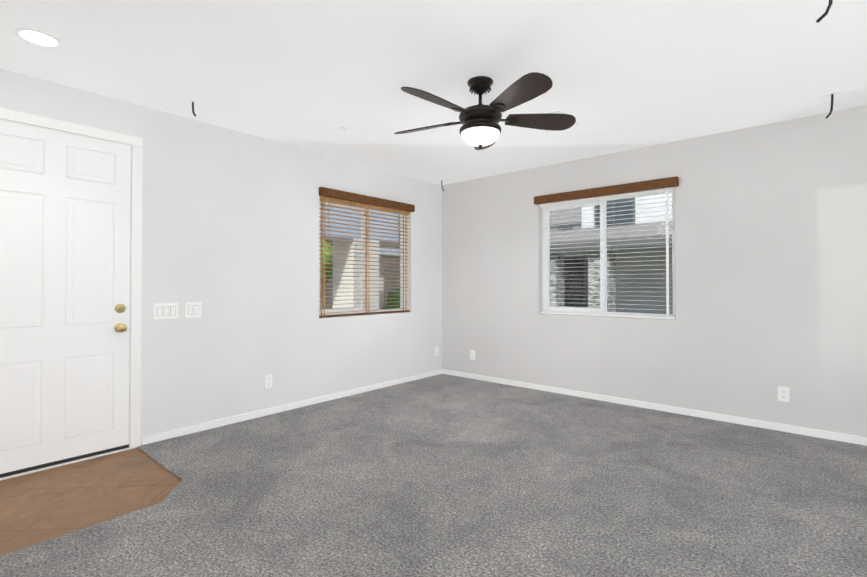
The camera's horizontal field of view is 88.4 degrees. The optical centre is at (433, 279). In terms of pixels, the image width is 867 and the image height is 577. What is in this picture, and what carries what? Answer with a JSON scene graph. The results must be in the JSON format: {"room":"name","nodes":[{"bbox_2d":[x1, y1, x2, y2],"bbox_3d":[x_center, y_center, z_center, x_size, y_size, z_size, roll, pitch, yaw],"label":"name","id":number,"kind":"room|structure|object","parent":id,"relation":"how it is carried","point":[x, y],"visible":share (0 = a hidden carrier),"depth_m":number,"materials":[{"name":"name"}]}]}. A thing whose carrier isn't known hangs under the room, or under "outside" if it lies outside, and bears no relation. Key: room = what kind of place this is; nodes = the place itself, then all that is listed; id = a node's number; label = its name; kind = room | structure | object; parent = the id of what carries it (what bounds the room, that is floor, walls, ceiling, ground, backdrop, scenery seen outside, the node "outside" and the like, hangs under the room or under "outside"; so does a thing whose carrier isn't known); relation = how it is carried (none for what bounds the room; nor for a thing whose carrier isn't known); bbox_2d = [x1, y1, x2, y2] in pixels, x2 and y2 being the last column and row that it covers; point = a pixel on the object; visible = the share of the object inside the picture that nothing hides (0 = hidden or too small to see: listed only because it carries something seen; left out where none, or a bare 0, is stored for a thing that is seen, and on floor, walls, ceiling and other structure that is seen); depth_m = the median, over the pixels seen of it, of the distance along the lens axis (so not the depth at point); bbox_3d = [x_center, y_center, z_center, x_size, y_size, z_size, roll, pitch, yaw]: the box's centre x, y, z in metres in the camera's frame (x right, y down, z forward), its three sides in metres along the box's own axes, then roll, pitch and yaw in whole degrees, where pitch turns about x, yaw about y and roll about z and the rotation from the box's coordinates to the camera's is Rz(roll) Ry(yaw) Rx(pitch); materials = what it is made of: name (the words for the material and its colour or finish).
{"room":"empty living room","nodes":[
{"label":"empty living room","id":0,"kind":"room"},
{"bbox_2d":[0,448,180,555],"bbox_3d":[0.307,1.229,1.237,6.520,0.100,6.920,-1,-1,41],"label":"floor","id":1,"kind":"structure","parent":0,"point":[43,505],"depth_m":2.46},
{"bbox_2d":[0,69,441,479],"bbox_3d":[-2.102,-0.024,3.327,0.160,2.452,6.920,-1,-1,41],"label":"wall","id":2,"kind":"structure","parent":0,"point":[230,228],"depth_m":3.77,"materials":[{"name":"paint"}]},
{"bbox_2d":[0,119,130,473],"bbox_3d":[-2.409,0.100,2.835,0.115,2.122,0.824,-1,-1,41],"label":"door","id":3,"kind":"structure","parent":2,"relation":"in","point":[65,200],"depth_m":2.87,"materials":[{"name":"paint"}]},
{"bbox_2d":[0,107,142,477],"bbox_3d":[-2.470,0.083,2.887,0.176,2.205,0.963,-1,-1,41],"label":"door frame","id":4,"kind":"structure","parent":2,"relation":"attached to","point":[136,215],"depth_m":3.15,"materials":[{"name":"paint"}]},
{"bbox_2d":[154,303,177,319],"bbox_3d":[-1.991,0.237,3.320,0.013,0.118,0.164,-1,-1,41],"label":"light switch","id":5,"kind":"object","parent":2,"relation":"attached to","point":[165,310],"visible":1,"depth_m":3.32,"materials":[{"name":"white plastic"}]},
{"bbox_2d":[185,302,200,317],"bbox_3d":[-1.867,0.239,3.464,0.014,0.118,0.118,-1,-1,41],"label":"light switch","id":6,"kind":"object","parent":2,"relation":"attached to","point":[192,309],"visible":1,"depth_m":3.46,"materials":[{"name":"white plastic"}]},
{"bbox_2d":[265,374,271,388],"bbox_3d":[-1.457,0.902,3.936,0.009,0.116,0.072,-1,-1,41],"label":"electrical outlet","id":7,"kind":"object","parent":2,"relation":"attached to","point":[268,381],"visible":1,"depth_m":3.93,"materials":[{"name":"white plastic"}]},
{"bbox_2d":[142,369,441,444],"bbox_3d":[-0.986,1.174,4.477,0.012,0.058,3.380,-1,-1,41],"label":"baseboard","id":8,"kind":"structure","parent":2,"relation":"attached to","point":[157,437],"depth_m":3.94,"materials":[{"name":"paint"}]},
{"bbox_2d":[319,201,404,315],"bbox_3d":[-0.777,-0.222,4.920,0.060,1.220,1.300,-1,-1,41],"label":"window","id":9,"kind":"structure","parent":2,"relation":"in","point":[362,309],"depth_m":4.89,"materials":[{"name":"white plastic"}]},
{"bbox_2d":[319,187,414,317],"bbox_3d":[-0.696,-0.255,4.852,0.113,1.275,1.322,-1,-1,41],"label":"window blind","id":10,"kind":"object","parent":9,"relation":"attached to","point":[330,195],"visible":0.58,"depth_m":4.80,"materials":[{"name":"brown wood"}]},
{"bbox_2d":[435,346,438,355],"bbox_3d":[0.043,0.911,5.678,0.009,0.116,0.072,-1,-1,41],"label":"electrical outlet","id":11,"kind":"object","parent":2,"relation":"attached to","point":[436,350],"visible":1,"depth_m":5.67,"materials":[{"name":"white plastic"}]},
{"bbox_2d":[0,374,866,576],"bbox_3d":[0.307,1.173,1.238,6.200,0.012,6.600,-1,-1,41],"label":"floor carpet","id":12,"kind":"object","parent":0,"point":[442,475],"visible":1,"depth_m":2.40,"materials":[{"name":"grey carpet"}]},
{"bbox_2d":[0,0,866,184],"bbox_3d":[0.307,-1.333,1.266,6.720,0.120,7.120,-1,-1,41],"label":"ceiling","id":13,"kind":"structure","parent":0,"point":[315,75],"depth_m":2.62,"materials":[{"name":"paint"}]},
{"bbox_2d":[15,28,61,47],"bbox_3d":[-2.062,-1.258,2.329,0.186,0.007,0.186,-1,-1,41],"label":"recessed light","id":14,"kind":"object","parent":13,"relation":"in","point":[38,38],"visible":1,"depth_m":2.32,"materials":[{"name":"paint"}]},
{"bbox_2d":[394,72,575,149],"bbox_3d":[0.260,-1.041,2.809,1.212,0.430,1.186,-1,-1,41],"label":"fan","id":15,"kind":"object","parent":13,"relation":"hanging from","point":[480,128],"visible":1,"depth_m":2.73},
{"bbox_2d":[816,0,832,22],"bbox_3d":[1.602,-1.160,1.822,0.066,0.217,0.014,0,-1,10],"label":"cord","id":16,"kind":"object","parent":13,"relation":"hanging from","point":[819,19],"visible":1,"depth_m":1.82,"materials":[{"name":"black plastic"}]},
{"bbox_2d":[815,91,838,117],"bbox_3d":[2.672,-1.172,3.028,0.120,0.167,0.070,-1,-1,41],"label":"cord","id":17,"kind":"object","parent":13,"relation":"hanging from","point":[831,94],"visible":1,"depth_m":3.01,"materials":[{"name":"black plastic"}]},
{"bbox_2d":[442,105,866,436],"bbox_3d":[2.574,-0.019,3.760,6.360,2.452,0.160,-1,-1,41],"label":"wall","id":18,"kind":"structure","parent":0,"point":[771,251],"depth_m":3.80,"materials":[{"name":"paint"}]},
{"bbox_2d":[470,350,474,359],"bbox_3d":[0.478,0.924,5.444,0.072,0.116,0.009,-1,-1,41],"label":"electrical outlet","id":19,"kind":"object","parent":18,"relation":"attached to","point":[472,354],"visible":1,"depth_m":5.44,"materials":[{"name":"white plastic"}]},
{"bbox_2d":[542,191,675,319],"bbox_3d":[1.737,-0.236,4.530,1.350,1.220,0.060,-1,-1,41],"label":"window","id":20,"kind":"structure","parent":18,"relation":"in","point":[575,309],"depth_m":4.51,"materials":[{"name":"white plastic"}]},
{"bbox_2d":[534,176,678,319],"bbox_3d":[1.667,-0.271,4.449,1.410,1.277,0.113,-1,-1,41],"label":"window blind","id":21,"kind":"object","parent":20,"relation":"attached to","point":[642,188],"visible":0.88,"depth_m":4.41,"materials":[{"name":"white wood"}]},
{"bbox_2d":[442,369,866,445],"bbox_3d":[2.457,1.166,3.734,6.200,0.058,0.012,-1,-1,41],"label":"baseboard","id":22,"kind":"structure","parent":18,"relation":"attached to","point":[853,439],"depth_m":3.93,"materials":[{"name":"paint"}]},
{"bbox_2d":[778,386,789,401],"bbox_3d":[2.744,0.900,3.492,0.072,0.116,0.009,-1,-1,41],"label":"electrical outlet","id":23,"kind":"object","parent":18,"relation":"attached to","point":[783,394],"visible":1,"depth_m":3.49,"materials":[{"name":"white plastic"}]},
{"label":"outside","id":24,"kind":"structure","parent":0,"visible":0},
{"bbox_3d":[0.112,1.370,5.759,90.000,0.095,90.000,-1,-1,41],"label":"ground","id":25,"kind":"structure","parent":24,"visible":0},
{"bbox_2d":[322,240,332,287],"bbox_3d":[-2.110,-0.322,9.750,2.315,3.377,2.418,-1,-1,41],"label":"tree","id":26,"kind":"object","parent":25,"relation":"on","point":[328,265],"depth_m":8.80,"materials":[{"name":"green plant"}]},
{"bbox_2d":[320,215,399,309],"bbox_3d":[-3.546,-0.603,12.893,0.675,3.800,8.600,-1,-1,41],"label":"wall","id":27,"kind":"structure","parent":25,"relation":"on","point":[386,283],"depth_m":15.24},
{"bbox_2d":[323,206,399,309],"bbox_3d":[-2.510,-0.018,9.334,3.880,2.550,8.770,-1,-1,41],"label":"house","id":28,"kind":"structure","parent":25,"relation":"on","point":[350,286],"depth_m":7.98,"materials":[{"name":"beige paint"}]},
{"bbox_2d":[382,289,399,308],"bbox_3d":[-0.645,0.873,11.906,1.170,1.241,1.897,-1,-1,41],"label":"bush","id":29,"kind":"object","parent":25,"relation":"on","point":[394,302],"depth_m":11.14,"materials":[{"name":"green plant"}]},
{"bbox_2d":[550,207,581,230],"bbox_3d":[8.177,-1.763,29.866,8.600,6.500,8.000,-1,-1,41],"label":"house","id":30,"kind":"structure","parent":25,"relation":"on","point":[560,221],"depth_m":26.13,"materials":[{"name":"grey"}]},
{"bbox_2d":[550,193,672,313],"bbox_3d":[5.806,-1.882,14.780,11.100,6.600,8.755,-1,-1,41],"label":"house","id":31,"kind":"structure","parent":25,"relation":"on","point":[614,300],"depth_m":12.38,"materials":[{"name":"grey"}]}
]}

